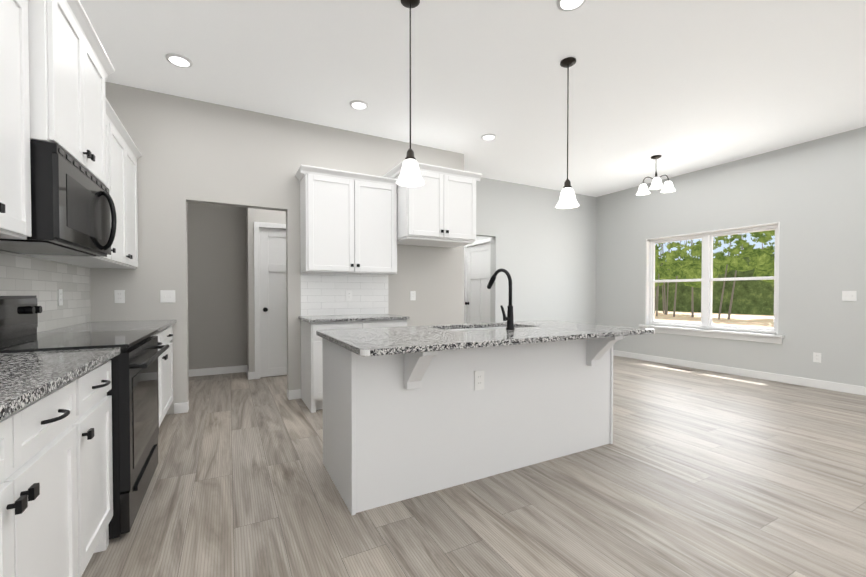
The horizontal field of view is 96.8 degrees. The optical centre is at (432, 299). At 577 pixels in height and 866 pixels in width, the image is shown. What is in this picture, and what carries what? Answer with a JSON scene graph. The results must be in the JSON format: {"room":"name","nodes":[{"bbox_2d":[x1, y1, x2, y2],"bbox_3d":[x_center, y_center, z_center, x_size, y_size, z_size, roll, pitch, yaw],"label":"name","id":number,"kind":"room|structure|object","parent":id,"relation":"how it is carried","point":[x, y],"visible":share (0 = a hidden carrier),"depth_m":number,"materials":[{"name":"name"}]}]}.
{"room":"kitchen","nodes":[
{"label":"kitchen","id":0,"kind":"room"},
{"bbox_2d":[187,202,246,369],"bbox_3d":[-3.397,-0.442,5.327,1.460,3.020,0.120,0,1,-28],"label":"wall","id":1,"kind":"structure","parent":0,"point":[217,289],"depth_m":5.44,"materials":[{"name":"grey paint"}]},
{"bbox_2d":[189,365,245,376],"bbox_3d":[-3.061,1.016,5.451,0.770,0.100,0.014,0,1,-28],"label":"baseboard","id":2,"kind":"structure","parent":1,"relation":"attached to","point":[230,369],"depth_m":5.44,"materials":[{"name":"white wood"}]},
{"bbox_2d":[246,208,248,369],"bbox_3d":[-2.592,-0.445,5.495,0.120,3.020,0.580,0,1,-28],"label":"wall","id":3,"kind":"structure","parent":0,"point":[247,281],"depth_m":5.41,"materials":[{"name":"grey paint"}]},
{"bbox_2d":[245,365,250,379],"bbox_3d":[-2.577,1.018,5.357,0.024,0.100,0.554,0,1,-28],"label":"baseboard","id":4,"kind":"structure","parent":3,"relation":"attached to","point":[246,367],"depth_m":5.16,"materials":[{"name":"white wood"}]},
{"bbox_2d":[248,208,285,371],"bbox_3d":[-2.107,-0.443,5.356,0.845,3.020,0.120,0,1,-28],"label":"wall","id":5,"kind":"structure","parent":0,"point":[253,215],"depth_m":5.13,"materials":[{"name":"grey paint"}]},
{"bbox_2d":[254,222,285,378],"bbox_3d":[-2.044,0.015,5.387,0.840,2.105,0.136,0,1,-28],"label":"door frame","id":6,"kind":"structure","parent":5,"relation":"attached to","point":[257,225],"depth_m":5.15,"materials":[{"name":"white wood"}]},
{"bbox_2d":[259,228,286,376],"bbox_3d":[-2.020,0.044,5.342,0.704,2.023,0.119,0,1,-28],"label":"pantry door","id":7,"kind":"structure","parent":5,"relation":"in","point":[273,329],"depth_m":5.28,"materials":[{"name":"white wood"}]},
{"bbox_2d":[90,82,463,414],"bbox_3d":[-1.323,-0.427,4.323,3.880,3.020,0.120,0,1,-28],"label":"wall","id":8,"kind":"structure","parent":0,"point":[153,122],"depth_m":3.85,"materials":[{"name":"grey paint"}]},
{"bbox_2d":[114,290,124,302],"bbox_3d":[-2.820,-0.025,3.460,0.072,0.117,0.006,0,1,-28],"label":"outlet","id":9,"kind":"object","parent":8,"relation":"attached to","point":[119,295],"visible":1,"depth_m":3.46,"materials":[{"name":"white plastic"}]},
{"bbox_2d":[160,290,174,302],"bbox_3d":[-2.501,-0.027,3.626,0.117,0.117,0.012,0,1,-28],"label":"light switch","id":10,"kind":"object","parent":8,"relation":"attached to","point":[167,296],"visible":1,"depth_m":3.63,"materials":[{"name":"white plastic"}]},
{"bbox_2d":[300,273,387,315],"bbox_3d":[-0.993,-0.055,4.432,1.020,0.472,0.008,0,1,-28],"label":"wall tile","id":11,"kind":"structure","parent":8,"relation":"attached to","point":[323,294],"depth_m":4.40,"materials":[{"name":"white tile"}]},
{"bbox_2d":[295,164,397,274],"bbox_3d":[-0.936,-0.817,4.238,1.052,1.058,0.380,0,1,-28],"label":"upper cabinet","id":12,"kind":"object","parent":8,"relation":"attached to","point":[348,222],"visible":0.96,"depth_m":4.09,"materials":[{"name":"white wood"}]},
{"bbox_2d":[410,291,415,299],"bbox_3d":[-0.251,-0.045,4.826,0.072,0.117,0.006,0,1,-28],"label":"outlet","id":13,"kind":"object","parent":8,"relation":"attached to","point":[412,295],"visible":1,"depth_m":4.82,"materials":[{"name":"white plastic"}]},
{"bbox_2d":[383,160,481,247],"bbox_3d":[-0.010,-1.074,4.585,1.010,0.815,0.630,0,1,-28],"label":"upper cabinet","id":14,"kind":"object","parent":8,"relation":"attached to","point":[437,208],"visible":0.75,"depth_m":4.33,"materials":[{"name":"white wood"}]},
{"bbox_2d":[79,0,865,196],"bbox_3d":[1.353,-1.956,2.835,7.850,0.080,10.900,0,1,-28],"label":"ceiling","id":15,"kind":"structure","parent":0,"point":[680,87],"depth_m":3.26,"materials":[{"name":"white paint"}]},
{"bbox_2d":[165,53,192,67],"bbox_3d":[-2.035,-1.912,3.084,0.184,0.013,0.184,0,1,-28],"label":"recessed light","id":16,"kind":"object","parent":15,"relation":"in","point":[178,60],"visible":0.9,"depth_m":3.07,"materials":[{"name":"white plastic"}]},
{"bbox_2d":[349,100,367,109],"bbox_3d":[-0.734,-1.923,3.810,0.184,0.013,0.184,0,1,-28],"label":"recessed light","id":17,"kind":"object","parent":15,"relation":"in","point":[359,104],"visible":0.96,"depth_m":3.79,"materials":[{"name":"white plastic"}]},
{"bbox_2d":[396,0,424,186],"bbox_3d":[-0.145,-1.327,2.456,0.184,1.164,0.184,0,1,-28],"label":"pendant light","id":18,"kind":"object","parent":15,"relation":"hanging from","point":[410,176],"visible":1,"depth_m":2.44,"materials":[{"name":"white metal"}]},
{"bbox_2d":[481,133,495,139],"bbox_3d":[0.665,-1.934,4.588,0.184,0.013,0.184,0,1,-28],"label":"recessed light","id":19,"kind":"object","parent":15,"relation":"in","point":[489,136],"visible":0.94,"depth_m":4.56,"materials":[{"name":"white plastic"}]},
{"bbox_2d":[556,57,578,208],"bbox_3d":[1.091,-1.337,3.113,0.184,1.164,0.184,0,1,-28],"label":"pendant light","id":20,"kind":"object","parent":15,"relation":"hanging from","point":[567,199],"visible":1,"depth_m":3.10,"materials":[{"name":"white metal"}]},
{"bbox_2d":[557,0,585,11],"bbox_3d":[0.884,-1.903,2.451,0.184,0.013,0.184,0,1,-28],"label":"recessed light","id":21,"kind":"object","parent":15,"relation":"in","point":[567,5],"visible":0.98,"depth_m":2.48,"materials":[{"name":"white plastic"}]},
{"bbox_2d":[636,155,675,194],"bbox_3d":[3.040,-1.717,5.295,0.482,0.468,0.455,0,1,-28],"label":"chandelier","id":22,"kind":"object","parent":15,"relation":"hanging from","point":[667,187],"visible":1,"depth_m":5.24,"materials":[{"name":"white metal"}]},
{"bbox_2d":[81,355,865,576],"bbox_3d":[1.353,1.134,2.881,7.850,0.060,10.900,0,1,-28],"label":"floor","id":23,"kind":"structure","parent":0,"point":[699,473],"depth_m":2.13,"materials":[{"name":"brown wood"}]},
{"bbox_2d":[0,371,91,576],"bbox_3d":[-1.301,0.699,0.812,0.603,0.870,1.049,0,1,-28],"label":"base cabinet","id":24,"kind":"object","parent":23,"relation":"on","point":[56,490],"depth_m":1.15,"materials":[{"name":"white wood"}]},
{"bbox_2d":[0,347,119,422],"bbox_3d":[-1.207,0.251,0.661,0.633,0.030,2.168,0,1,-28],"label":"countertop","id":25,"kind":"structure","parent":24,"relation":"on","point":[25,377],"depth_m":1.23,"materials":[{"name":"grey stone"}]},
{"bbox_2d":[0,296,168,538],"bbox_3d":[-1.868,0.539,2.020,0.719,1.115,0.838,0,1,-28],"label":"range","id":26,"kind":"object","parent":23,"relation":"on","point":[133,391],"visible":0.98,"depth_m":1.91,"materials":[{"name":"black metal"}]},
{"bbox_2d":[92,359,112,554],"bbox_3d":[-1.606,0.691,1.385,0.603,0.870,0.527,0,1,-28],"label":"base cabinet","id":27,"kind":"object","parent":23,"relation":"on","point":[102,467],"depth_m":1.63,"materials":[{"name":"white wood"}]},
{"bbox_2d":[151,331,164,425],"bbox_3d":[-2.293,0.672,2.678,0.603,0.870,0.711,0,1,-28],"label":"base cabinet","id":28,"kind":"object","parent":23,"relation":"on","point":[164,333],"depth_m":3.03,"materials":[{"name":"white wood"}]},
{"bbox_2d":[165,327,172,414],"bbox_3d":[-2.571,0.664,3.201,0.603,0.870,0.711,0,1,-28],"label":"base cabinet","id":29,"kind":"object","parent":23,"relation":"on","point":[168,330],"depth_m":3.44,"materials":[{"name":"white wood"}]},
{"bbox_2d":[37,319,175,334],"bbox_3d":[-2.419,0.218,2.940,0.633,0.030,1.304,0,1,-28],"label":"countertop","id":30,"kind":"structure","parent":29,"relation":"on","point":[160,325],"depth_m":2.88,"materials":[{"name":"grey stone"}]},
{"bbox_2d":[298,314,409,412],"bbox_3d":[-0.856,0.635,4.153,1.040,0.900,0.643,0,1,-28],"label":"base cabinet","id":31,"kind":"object","parent":23,"relation":"on","point":[311,372],"visible":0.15,"depth_m":3.81,"materials":[{"name":"white painted wood"}]},
{"bbox_2d":[322,324,622,514],"bbox_3d":[0.368,0.672,2.660,2.030,0.870,0.913,0,1,-28],"label":"kitchen island","id":32,"kind":"object","parent":23,"relation":"on","point":[409,412],"depth_m":2.32,"materials":[{"name":"white paint"}]},
{"bbox_2d":[474,370,483,389],"bbox_3d":[0.284,0.496,2.357,0.072,0.117,0.006,0,1,-28],"label":"outlet","id":33,"kind":"object","parent":32,"relation":"attached to","point":[478,380],"visible":1,"depth_m":2.35,"materials":[{"name":"white plastic"}]},
{"bbox_2d":[332,324,654,355],"bbox_3d":[0.496,0.226,2.412,2.110,0.030,0.540,0,1,-28],"label":"island countertop","id":34,"kind":"structure","parent":32,"relation":"on","point":[396,343],"depth_m":2.17,"materials":[{"name":"grey stone"}]},
{"bbox_2d":[487,268,514,329],"bbox_3d":[0.453,-0.006,2.709,0.102,0.422,0.289,0,1,-28],"label":"faucet","id":35,"kind":"object","parent":34,"relation":"on","point":[509,318],"visible":1,"depth_m":2.61,"materials":[{"name":"black metal"}]},
{"bbox_2d":[668,366,692,370],"bbox_3d":[3.761,1.057,5.859,0.100,0.005,0.340,0,1,-28],"label":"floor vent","id":36,"kind":"object","parent":23,"relation":"in","point":[680,368],"visible":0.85,"depth_m":5.86,"materials":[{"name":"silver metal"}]},
{"bbox_2d":[476,236,490,240],"bbox_3d":[0.868,-1.487,7.024,0.120,0.980,0.800,0,1,-28],"label":"wall","id":37,"kind":"structure","parent":0,"point":[478,238],"depth_m":6.92,"materials":[{"name":"grey paint"}]},
{"bbox_2d":[464,238,490,323],"bbox_3d":[0.861,-0.010,7.042,0.136,2.105,0.930,0,1,-28],"label":"door frame","id":38,"kind":"structure","parent":37,"relation":"attached to","point":[480,242],"depth_m":7.37,"materials":[{"name":"white wood"}]},
{"bbox_2d":[465,243,489,323],"bbox_3d":[0.815,0.019,7.019,0.119,2.023,0.794,0,1,-28],"label":"hall door","id":39,"kind":"structure","parent":37,"relation":"in","point":[477,303],"depth_m":7.03,"materials":[{"name":"white wood"}]},
{"bbox_2d":[476,177,595,323],"bbox_3d":[1.658,-0.463,6.746,3.660,3.020,0.120,0,1,-28],"label":"wall","id":40,"kind":"structure","parent":0,"point":[543,250],"depth_m":6.78,"materials":[{"name":"grey paint"}]},
{"bbox_2d":[490,257,490,322],"bbox_3d":[1.025,-0.459,6.489,0.120,3.020,0.020,0,1,-28],"label":"door frame","id":41,"kind":"structure","parent":40,"relation":"attached to","point":[490,291],"depth_m":6.47,"materials":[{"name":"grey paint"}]},
{"bbox_2d":[596,126,865,386],"bbox_3d":[5.250,-0.419,3.729,0.150,3.020,8.580,0,1,-28],"label":"wall","id":42,"kind":"structure","parent":0,"point":[822,248],"depth_m":4.95,"materials":[{"name":"grey paint"}]},
{"bbox_2d":[639,325,784,343],"bbox_3d":[4.102,0.508,5.823,0.225,0.115,1.950,0,1,-28],"label":"window sill","id":43,"kind":"structure","parent":42,"relation":"attached to","point":[750,336],"depth_m":5.57,"materials":[{"name":"white wood"}]},
{"bbox_2d":[645,222,779,334],"bbox_3d":[4.136,-0.285,5.829,0.148,1.470,1.810,0,1,-28],"label":"window","id":44,"kind":"structure","parent":42,"relation":"in","point":[707,279],"depth_m":5.80,"materials":[{"name":"white plastic"}]},
{"bbox_2d":[613,350,865,395],"bbox_3d":[5.176,1.042,3.711,0.017,0.100,8.580,0,1,-28],"label":"baseboard","id":45,"kind":"structure","parent":42,"relation":"attached to","point":[847,388],"depth_m":5.22,"materials":[{"name":"white wood"}]},
{"bbox_2d":[813,352,820,362],"bbox_3d":[4.668,0.708,4.671,0.006,0.117,0.072,0,1,-28],"label":"outlet","id":46,"kind":"object","parent":42,"relation":"attached to","point":[816,357],"visible":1,"depth_m":4.67,"materials":[{"name":"white plastic"}]},
{"bbox_2d":[842,291,856,300],"bbox_3d":[4.790,-0.039,4.425,0.012,0.117,0.117,0,1,-28],"label":"light switch","id":47,"kind":"object","parent":42,"relation":"attached to","point":[849,295],"visible":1,"depth_m":4.42,"materials":[{"name":"white plastic"}]},
{"bbox_3d":[-1.239,-0.362,-0.128,0.150,3.020,8.060,0,1,-28],"label":"wall","id":48,"kind":"structure","parent":0,"visible":0},
{"bbox_2d":[0,136,3,235],"bbox_3d":[-1.566,-0.765,1.017,0.348,1.048,0.570,0,1,-28],"label":"upper cabinet","id":49,"kind":"object","parent":48,"relation":"attached to","point":[1,137],"depth_m":1.42,"materials":[{"name":"white wood"}]},
{"bbox_2d":[0,0,31,239],"bbox_3d":[-1.744,-0.770,1.351,0.348,1.048,0.417,0,1,-28],"label":"upper cabinet","id":50,"kind":"object","parent":48,"relation":"attached to","point":[15,195],"depth_m":1.51,"materials":[{"name":"white wood"}]},
{"bbox_2d":[0,251,90,332],"bbox_3d":[-1.990,-0.011,1.459,0.008,0.472,4.319,0,1,-28],"label":"wall tile","id":51,"kind":"structure","parent":48,"relation":"attached to","point":[43,281],"depth_m":2.60,"materials":[{"name":"white tile"}]},
{"bbox_2d":[58,289,62,305],"bbox_3d":[-2.668,-0.014,2.753,0.006,0.117,0.072,0,1,-28],"label":"light switch","id":52,"kind":"object","parent":51,"relation":"attached to","point":[60,296],"visible":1,"depth_m":2.75,"materials":[{"name":"white plastic"}]},
{"bbox_2d":[19,97,118,264],"bbox_3d":[-2.344,-0.786,2.480,0.348,1.048,0.447,0,1,-28],"label":"upper cabinet","id":53,"kind":"object","parent":48,"relation":"attached to","point":[113,259],"depth_m":2.70,"materials":[{"name":"white wood"}]},
{"bbox_2d":[28,0,114,185],"bbox_3d":[-1.998,-1.067,1.928,0.445,0.770,0.944,0,1,-28],"label":"upper cabinet","id":54,"kind":"object","parent":48,"relation":"attached to","point":[71,68],"visible":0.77,"depth_m":1.84,"materials":[{"name":"white wood"}]},
{"bbox_2d":[0,140,116,256],"bbox_3d":[-1.974,-0.466,1.949,0.496,0.426,0.832,0,1,-28],"label":"microwave","id":55,"kind":"object","parent":54,"relation":"attached to","point":[73,211],"visible":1,"depth_m":1.79,"materials":[{"name":"black metal"}]},
{"bbox_2d":[56,117,138,268],"bbox_3d":[-2.619,-0.794,2.996,0.348,1.048,0.992,0,1,-28],"label":"upper cabinet","id":56,"kind":"object","parent":48,"relation":"attached to","point":[123,154],"depth_m":3.11,"materials":[{"name":"white wood"}]},
{"label":"outside","id":57,"kind":"structure","parent":0,"visible":0},
{"bbox_2d":[655,311,773,327],"bbox_3d":[31.447,1.218,22.339,63.540,0.100,90.000,0,1,-28],"label":"ground","id":58,"kind":"structure","parent":57,"point":[760,321],"depth_m":22.24,"materials":[{"name":"beige soil"}]},
{"bbox_2d":[655,230,774,319],"bbox_3d":[19.379,-4.507,38.492,25.691,10.989,90.000,0,1,-28],"label":"trees","id":59,"kind":"object","parent":58,"relation":"on","point":[753,297],"visible":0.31,"depth_m":24.61,"materials":[{"name":"green plant"}]}
]}

